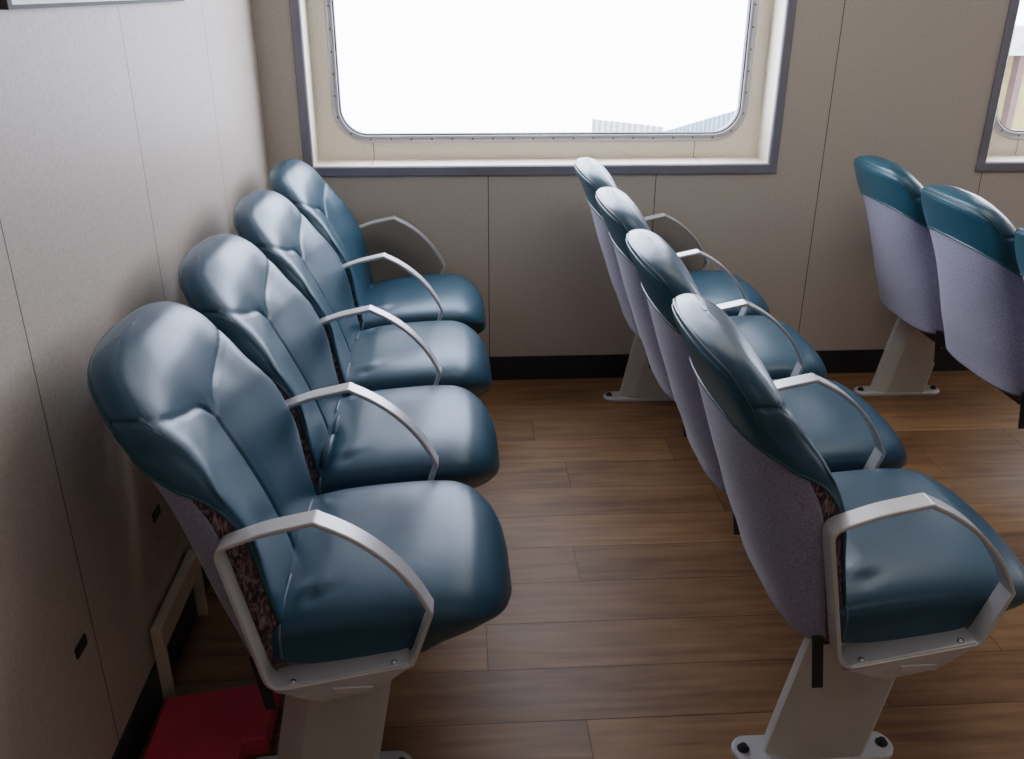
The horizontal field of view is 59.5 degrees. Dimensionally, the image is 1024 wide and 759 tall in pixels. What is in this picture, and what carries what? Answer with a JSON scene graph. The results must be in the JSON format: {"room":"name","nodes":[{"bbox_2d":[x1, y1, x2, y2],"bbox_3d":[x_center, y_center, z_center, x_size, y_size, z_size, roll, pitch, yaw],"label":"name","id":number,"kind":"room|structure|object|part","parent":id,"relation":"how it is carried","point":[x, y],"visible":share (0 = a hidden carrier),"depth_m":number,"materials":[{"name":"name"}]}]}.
{"room":"ship interior","nodes":[
{"label":"ship interior","id":0,"kind":"room"},
{"bbox_2d":[0,0,270,758],"bbox_3d":[-0.744,0.256,0.376,0.100,2.200,6.000,-1,24,-3],"label":"wall","id":1,"kind":"structure","parent":0,"point":[132,136],"depth_m":1.63,"materials":[{"name":"white paint"}]},
{"bbox_2d":[74,633,87,659],"bbox_3d":[-0.753,0.467,1.566,0.004,0.022,0.044,-1,24,-3],"label":"wall plate","id":2,"kind":"object","parent":1,"relation":"attached to","point":[82,643],"visible":1,"depth_m":1.56,"materials":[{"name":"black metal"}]},
{"bbox_2d":[0,0,184,9],"bbox_3d":[-0.783,-0.998,1.656,0.014,0.562,0.950,-1,24,-3],"label":"frame","id":3,"kind":"object","parent":1,"relation":"attached to","point":[4,4],"visible":1,"depth_m":1.51,"materials":[{"name":"grey metal"}]},
{"bbox_2d":[152,504,160,522],"bbox_3d":[-0.779,0.293,1.962,0.004,0.022,0.044,-1,24,-3],"label":"wall plate","id":4,"kind":"object","parent":1,"relation":"attached to","point":[157,511],"visible":1,"depth_m":1.96,"materials":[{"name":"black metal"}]},
{"bbox_2d":[112,563,210,758],"bbox_3d":[-0.695,1.171,0.779,0.006,0.099,6.000,-1,24,-3],"label":"baseboard","id":5,"kind":"structure","parent":1,"relation":"attached to","point":[131,744],"depth_m":1.90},
{"bbox_2d":[139,370,1023,758],"bbox_3d":[2.935,1.165,1.009,7.278,0.050,6.000,-1,24,-3],"label":"floor","id":6,"kind":"structure","parent":0,"point":[636,622],"depth_m":2.22,"materials":[{"name":"brown wood"}]},
{"bbox_2d":[150,549,207,699],"bbox_3d":[-0.763,0.557,2.070,0.024,0.190,0.300,-1,24,-3],"label":"pipe cover","id":7,"kind":"object","parent":6,"relation":"on","point":[189,574],"visible":0.94,"depth_m":1.99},
{"bbox_3d":[-0.755,0.640,1.950,0.024,0.135,0.014,-1,24,-3],"label":"leg","id":8,"kind":"part","parent":7,"relation":"part of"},
{"bbox_3d":[-0.763,0.496,2.043,0.024,0.055,0.300,-1,24,-3],"label":"rail","id":9,"kind":"part","parent":7,"relation":"part of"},
{"bbox_3d":[-0.772,0.525,2.212,0.024,0.135,0.012,-1,24,-3],"label":"leg","id":10,"kind":"part","parent":7,"relation":"part of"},
{"bbox_2d":[143,684,280,758],"bbox_3d":[-0.607,0.776,1.746,0.241,0.048,0.474,-1,24,-3],"label":"bag","id":11,"kind":"object","parent":6,"relation":"on","point":[231,723],"visible":0.89,"depth_m":1.83,"materials":[{"name":"fabric"}]},
{"bbox_2d":[214,215,444,758],"bbox_3d":[-0.386,0.122,2.455,0.394,0.681,2.054,-1,24,-3],"label":"frame","id":12,"kind":"object","parent":6,"relation":"on","point":[337,709],"visible":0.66,"depth_m":1.56,"materials":[{"name":"grey metal"}]},
{"bbox_2d":[87,301,511,664],"bbox_3d":[-0.343,0.174,1.653,0.685,0.609,0.474,-1,24,-3],"label":"passenger seat","id":13,"kind":"object","parent":12,"relation":"on","point":[214,434],"visible":0.98,"depth_m":1.55,"materials":[{"name":"teal leather"}]},
{"bbox_3d":[-0.537,0.155,1.632,0.293,0.559,0.467,-1,24,-3],"label":"backrest","id":14,"kind":"part","parent":13,"relation":"part of","materials":[{"name":"teal leather"}]},
{"bbox_3d":[-0.449,0.331,1.472,0.139,0.361,0.015,-6,24,-14],"label":"panel","id":15,"kind":"part","parent":13,"relation":"part of","materials":[{"name":"red fabric"}]},
{"bbox_2d":[271,480,510,663],"bbox_3d":[-0.229,0.350,1.737,0.450,0.155,0.461,-1,24,-3],"label":"seat cushion","id":16,"kind":"object","parent":13,"relation":"on","point":[332,599],"depth_m":1.60,"materials":[{"name":"teal leather"}]},
{"bbox_3d":[-0.299,0.376,1.478,0.338,0.363,0.054,-1,24,-3],"label":"armrest","id":17,"kind":"part","parent":12,"relation":"part of","materials":[{"name":"silver metal"}]},
{"bbox_3d":[-0.365,0.778,1.790,0.334,0.012,0.074,-1,24,-3],"label":"plate","id":18,"kind":"part","parent":12,"relation":"part of","materials":[{"name":"silver metal"}]},
{"bbox_2d":[178,234,499,495],"bbox_3d":[-0.372,-0.026,2.110,0.685,0.609,0.474,-1,24,-3],"label":"passenger seat","id":19,"kind":"object","parent":12,"relation":"on","point":[347,442],"visible":0.8,"depth_m":2.04,"materials":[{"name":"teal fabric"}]},
{"bbox_3d":[-0.566,-0.045,2.089,0.293,0.559,0.467,-1,24,-3],"label":"backrest","id":20,"kind":"part","parent":19,"relation":"part of","materials":[{"name":"teal leather"}]},
{"bbox_3d":[-0.478,0.131,1.930,0.139,0.361,0.015,-6,24,-14],"label":"panel","id":21,"kind":"part","parent":19,"relation":"part of","materials":[{"name":"red fabric"}]},
{"bbox_2d":[314,385,498,495],"bbox_3d":[-0.258,0.150,2.194,0.450,0.155,0.461,-1,24,-3],"label":"seat cushion","id":22,"kind":"object","parent":19,"relation":"on","point":[358,443],"depth_m":2.07,"materials":[{"name":"teal leather"}]},
{"bbox_3d":[-0.328,0.176,1.936,0.338,0.363,0.054,-1,24,-3],"label":"armrest","id":23,"kind":"part","parent":12,"relation":"part of","materials":[{"name":"silver metal"}]},
{"bbox_2d":[233,190,491,397],"bbox_3d":[-0.402,-0.226,2.567,0.685,0.609,0.474,-1,24,-3],"label":"passenger seat","id":24,"kind":"object","parent":12,"relation":"on","point":[381,357],"visible":0.75,"depth_m":2.50,"materials":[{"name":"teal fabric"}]},
{"bbox_3d":[-0.596,-0.245,2.547,0.293,0.559,0.467,-1,24,-3],"label":"backrest","id":25,"kind":"part","parent":24,"relation":"part of","materials":[{"name":"teal leather"}]},
{"bbox_3d":[-0.507,-0.069,2.387,0.139,0.361,0.015,-6,24,-14],"label":"panel","id":26,"kind":"part","parent":24,"relation":"part of","materials":[{"name":"red fabric"}]},
{"bbox_2d":[342,321,490,397],"bbox_3d":[-0.287,-0.050,2.652,0.450,0.155,0.461,-1,24,-3],"label":"seat cushion","id":27,"kind":"object","parent":24,"relation":"on","point":[381,357],"depth_m":2.54,"materials":[{"name":"teal leather"}]},
{"bbox_2d":[269,159,486,333],"bbox_3d":[-0.431,-0.426,3.025,0.685,0.609,0.474,-1,24,-3],"label":"passenger seat","id":28,"kind":"object","parent":12,"relation":"on","point":[406,299],"visible":0.71,"depth_m":2.97,"materials":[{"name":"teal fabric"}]},
{"bbox_3d":[-0.625,-0.445,3.004,0.293,0.559,0.467,-1,24,-3],"label":"backrest","id":29,"kind":"part","parent":28,"relation":"part of","materials":[{"name":"teal leather"}]},
{"bbox_3d":[-0.537,-0.269,2.844,0.139,0.361,0.015,-6,24,-14],"label":"panel","id":30,"kind":"part","parent":28,"relation":"part of","materials":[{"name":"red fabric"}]},
{"bbox_2d":[360,274,485,332],"bbox_3d":[-0.317,-0.250,3.109,0.450,0.155,0.461,-1,24,-3],"label":"seat cushion","id":31,"kind":"object","parent":28,"relation":"on","point":[406,299],"depth_m":3.00,"materials":[{"name":"teal leather"}]},
{"bbox_3d":[-0.357,-0.024,2.393,0.338,0.363,0.054,-1,24,-3],"label":"armrest","id":32,"kind":"part","parent":12,"relation":"part of","materials":[{"name":"silver metal"}]},
{"bbox_3d":[-0.387,-0.224,2.850,0.338,0.363,0.054,-1,24,-3],"label":"armrest","id":33,"kind":"part","parent":12,"relation":"part of","materials":[{"name":"silver metal"}]},
{"bbox_3d":[-0.416,-0.424,3.308,0.338,0.363,0.054,-1,24,-3],"label":"armrest","id":34,"kind":"part","parent":12,"relation":"part of","materials":[{"name":"silver metal"}]},
{"bbox_2d":[603,213,1015,758],"bbox_3d":[0.598,0.102,2.509,0.394,0.681,2.054,-1,24,-3],"label":"frame","id":35,"kind":"object","parent":6,"relation":"on","point":[832,699],"visible":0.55,"depth_m":1.75,"materials":[{"name":"grey metal"}]},
{"bbox_3d":[0.516,0.062,3.436,0.334,0.012,0.074,-1,24,-3],"label":"plate","id":36,"kind":"part","parent":35,"relation":"part of","materials":[{"name":"silver metal"}]},
{"bbox_2d":[574,157,770,336],"bbox_3d":[0.552,-0.446,3.079,0.685,0.609,0.474,-1,24,-3],"label":"passenger seat","id":37,"kind":"object","parent":35,"relation":"on","point":[716,286],"visible":0.36,"depth_m":2.99,"materials":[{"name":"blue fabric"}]},
{"bbox_3d":[0.358,-0.465,3.058,0.293,0.559,0.467,-1,24,-3],"label":"backrest","id":38,"kind":"part","parent":37,"relation":"part of","materials":[{"name":"teal leather"}]},
{"bbox_2d":[689,270,770,316],"bbox_3d":[0.666,-0.270,3.163,0.450,0.155,0.461,-1,24,-3],"label":"seat cushion","id":39,"kind":"object","parent":37,"relation":"on","point":[716,286],"depth_m":3.07,"materials":[{"name":"teal leather"}]},
{"bbox_3d":[0.567,-0.444,3.362,0.338,0.363,0.054,-1,24,-3],"label":"armrest","id":40,"kind":"part","parent":35,"relation":"part of","materials":[{"name":"silver metal"}]},
{"bbox_2d":[595,187,826,400],"bbox_3d":[0.581,-0.246,2.622,0.685,0.609,0.474,-1,24,-3],"label":"passenger seat","id":41,"kind":"object","parent":35,"relation":"on","point":[621,215],"visible":0.41,"depth_m":2.52,"materials":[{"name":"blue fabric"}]},
{"bbox_3d":[0.388,-0.265,2.601,0.293,0.559,0.467,-1,24,-3],"label":"backrest","id":42,"kind":"part","parent":41,"relation":"part of","materials":[{"name":"teal leather"}]},
{"bbox_2d":[729,315,826,379],"bbox_3d":[0.696,-0.070,2.706,0.450,0.155,0.461,-1,24,-3],"label":"seat cushion","id":43,"kind":"object","parent":41,"relation":"on","point":[773,348],"depth_m":2.58,"materials":[{"name":"teal leather"}]},
{"bbox_3d":[0.596,-0.244,2.905,0.338,0.363,0.054,-1,24,-3],"label":"armrest","id":44,"kind":"part","parent":35,"relation":"part of","materials":[{"name":"silver metal"}]},
{"bbox_3d":[0.626,-0.044,2.447,0.338,0.363,0.054,-1,24,-3],"label":"armrest","id":45,"kind":"part","parent":35,"relation":"part of","materials":[{"name":"silver metal"}]},
{"bbox_2d":[626,229,907,493],"bbox_3d":[0.611,-0.046,2.164,0.685,0.609,0.474,-1,24,-3],"label":"passenger seat","id":46,"kind":"object","parent":35,"relation":"on","point":[839,432],"visible":0.48,"depth_m":2.06,"materials":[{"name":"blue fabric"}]},
{"bbox_3d":[0.417,-0.065,2.144,0.293,0.559,0.467,-1,24,-3],"label":"backrest","id":47,"kind":"part","parent":46,"relation":"part of","materials":[{"name":"teal leather"}]},
{"bbox_2d":[772,379,907,472],"bbox_3d":[0.725,0.130,2.248,0.450,0.155,0.461,-1,24,-3],"label":"seat cushion","id":48,"kind":"object","parent":46,"relation":"on","point":[839,432],"depth_m":2.11,"materials":[{"name":"teal leather"}]},
{"bbox_3d":[0.618,0.758,1.844,0.334,0.012,0.074,-1,24,-3],"label":"plate","id":49,"kind":"part","parent":35,"relation":"part of","materials":[{"name":"silver metal"}]},
{"bbox_3d":[0.655,0.156,1.990,0.338,0.363,0.054,-1,24,-3],"label":"armrest","id":50,"kind":"part","parent":35,"relation":"part of","materials":[{"name":"silver metal"}]},
{"bbox_2d":[672,293,1023,644],"bbox_3d":[0.640,0.154,1.707,0.685,0.609,0.474,-1,24,-3],"label":"passenger seat","id":51,"kind":"object","parent":35,"relation":"on","point":[924,572],"visible":0.91,"depth_m":1.58,"materials":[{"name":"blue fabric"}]},
{"bbox_3d":[0.446,0.135,1.686,0.293,0.559,0.467,-1,24,-3],"label":"backrest","id":52,"kind":"part","parent":51,"relation":"part of","materials":[{"name":"fabric"}]},
{"bbox_3d":[0.534,0.311,1.527,0.139,0.361,0.015,-6,24,-14],"label":"panel","id":53,"kind":"part","parent":51,"relation":"part of","materials":[{"name":"red fabric"}]},
{"bbox_2d":[832,468,1023,642],"bbox_3d":[0.754,0.330,1.791,0.450,0.155,0.461,-1,24,-3],"label":"seat cushion","id":54,"kind":"object","parent":51,"relation":"on","point":[924,572],"depth_m":1.62,"materials":[{"name":"teal leather"}]},
{"bbox_3d":[0.684,0.356,1.532,0.338,0.363,0.054,-1,24,-3],"label":"armrest","id":55,"kind":"part","parent":35,"relation":"part of","materials":[{"name":"silver metal"}]},
{"bbox_2d":[854,317,1023,428],"bbox_3d":[1.566,-0.018,2.792,0.394,0.681,1.554,-1,24,-3],"label":"seat leg","id":56,"kind":"object","parent":6,"relation":"on","point":[909,357],"visible":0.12,"depth_m":3.41,"materials":[{"name":"grey metal"}]},
{"bbox_3d":[1.499,0.042,3.490,0.334,0.012,0.074,-1,24,-3],"label":"plate","id":57,"kind":"part","parent":56,"relation":"part of","materials":[{"name":"silver metal"}]},
{"bbox_2d":[853,155,944,340],"bbox_3d":[1.535,-0.466,3.133,0.685,0.609,0.474,-1,24,-3],"label":"passenger seat","id":58,"kind":"object","parent":56,"relation":"on","point":[905,264],"visible":0.65,"depth_m":3.00,"materials":[{"name":"purple fabric"}]},
{"bbox_3d":[1.341,-0.485,3.112,0.293,0.559,0.467,-1,24,-3],"label":"backrest","id":59,"kind":"part","parent":58,"relation":"part of","materials":[{"name":"teal leather"}]},
{"bbox_2d":[921,184,1023,400],"bbox_3d":[1.565,-0.266,2.676,0.685,0.609,0.474,-1,24,-3],"label":"passenger seat","id":60,"kind":"object","parent":56,"relation":"on","point":[981,284],"visible":0.99,"depth_m":2.55,"materials":[{"name":"purple fabric"}]},
{"bbox_3d":[1.371,-0.285,2.655,0.293,0.559,0.467,-1,24,-3],"label":"backrest","id":61,"kind":"part","parent":60,"relation":"part of","materials":[{"name":"teal leather"}]},
{"bbox_2d":[1014,226,1023,279],"bbox_3d":[1.594,-0.066,2.218,0.685,0.609,0.474,-1,24,-3],"label":"passenger seat","id":62,"kind":"object","parent":56,"relation":"on","point":[1019,233],"visible":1,"depth_m":2.26,"materials":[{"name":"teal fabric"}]},
{"bbox_2d":[251,0,1023,356],"bbox_3d":[2.761,-1.030,3.345,7.478,2.200,0.050,-1,24,-3],"label":"wall","id":63,"kind":"structure","parent":0,"point":[906,83],"depth_m":3.33,"materials":[{"name":"beige paint"}]},
{"bbox_2d":[289,0,796,176],"bbox_3d":[-0.267,-1.042,3.224,2.486,2.300,0.208,-1,24,-3],"label":"window","id":64,"kind":"structure","parent":63,"relation":"in","point":[750,142],"depth_m":3.31,"materials":[{"name":"grey metal"}]},
{"bbox_3d":[0.113,-1.338,3.200,1.546,0.948,0.059,-1,24,-3],"label":"frame","id":65,"kind":"part","parent":64,"relation":"part of","materials":[{"name":"beige metal"}]},
{"bbox_2d":[489,348,968,379],"bbox_3d":[2.762,-0.102,3.721,7.272,0.099,0.006,-1,24,-3],"label":"baseboard","id":66,"kind":"structure","parent":63,"relation":"attached to","point":[835,361],"depth_m":3.59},
{"bbox_2d":[975,0,1023,171],"bbox_3d":[2.215,-1.093,3.360,2.486,2.300,0.208,-1,24,-3],"label":"window","id":67,"kind":"structure","parent":63,"relation":"in","point":[1001,148],"depth_m":3.35,"materials":[{"name":"grey metal"}]},
{"bbox_3d":[2.595,-1.389,3.337,1.546,0.948,0.059,-1,24,-3],"label":"frame","id":68,"kind":"part","parent":67,"relation":"part of","materials":[{"name":"beige metal"}]},
{"label":"outside","id":69,"kind":"structure","parent":0,"visible":0},
{"bbox_2d":[998,25,1023,129],"bbox_3d":[7.376,-1.861,13.364,3.850,6.350,0.700,-1,24,-3],"label":"building","id":70,"kind":"structure","parent":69,"point":[1011,102],"depth_m":12.20,"materials":[{"name":"beige"}]},
{"bbox_3d":[6.807,-1.599,13.196,0.090,6.000,0.150,-1,24,-3],"label":"post","id":71,"kind":"part","parent":70,"relation":"part of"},
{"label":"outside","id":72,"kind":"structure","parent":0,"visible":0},
{"bbox_2d":[592,111,734,131],"bbox_3d":[4.910,-5.989,30.835,2.526,8.131,14.052,-1,24,-3],"label":"shed","id":73,"kind":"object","parent":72,"point":[717,122],"visible":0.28,"depth_m":34.89,"materials":[{"name":"white metal"}]}
]}

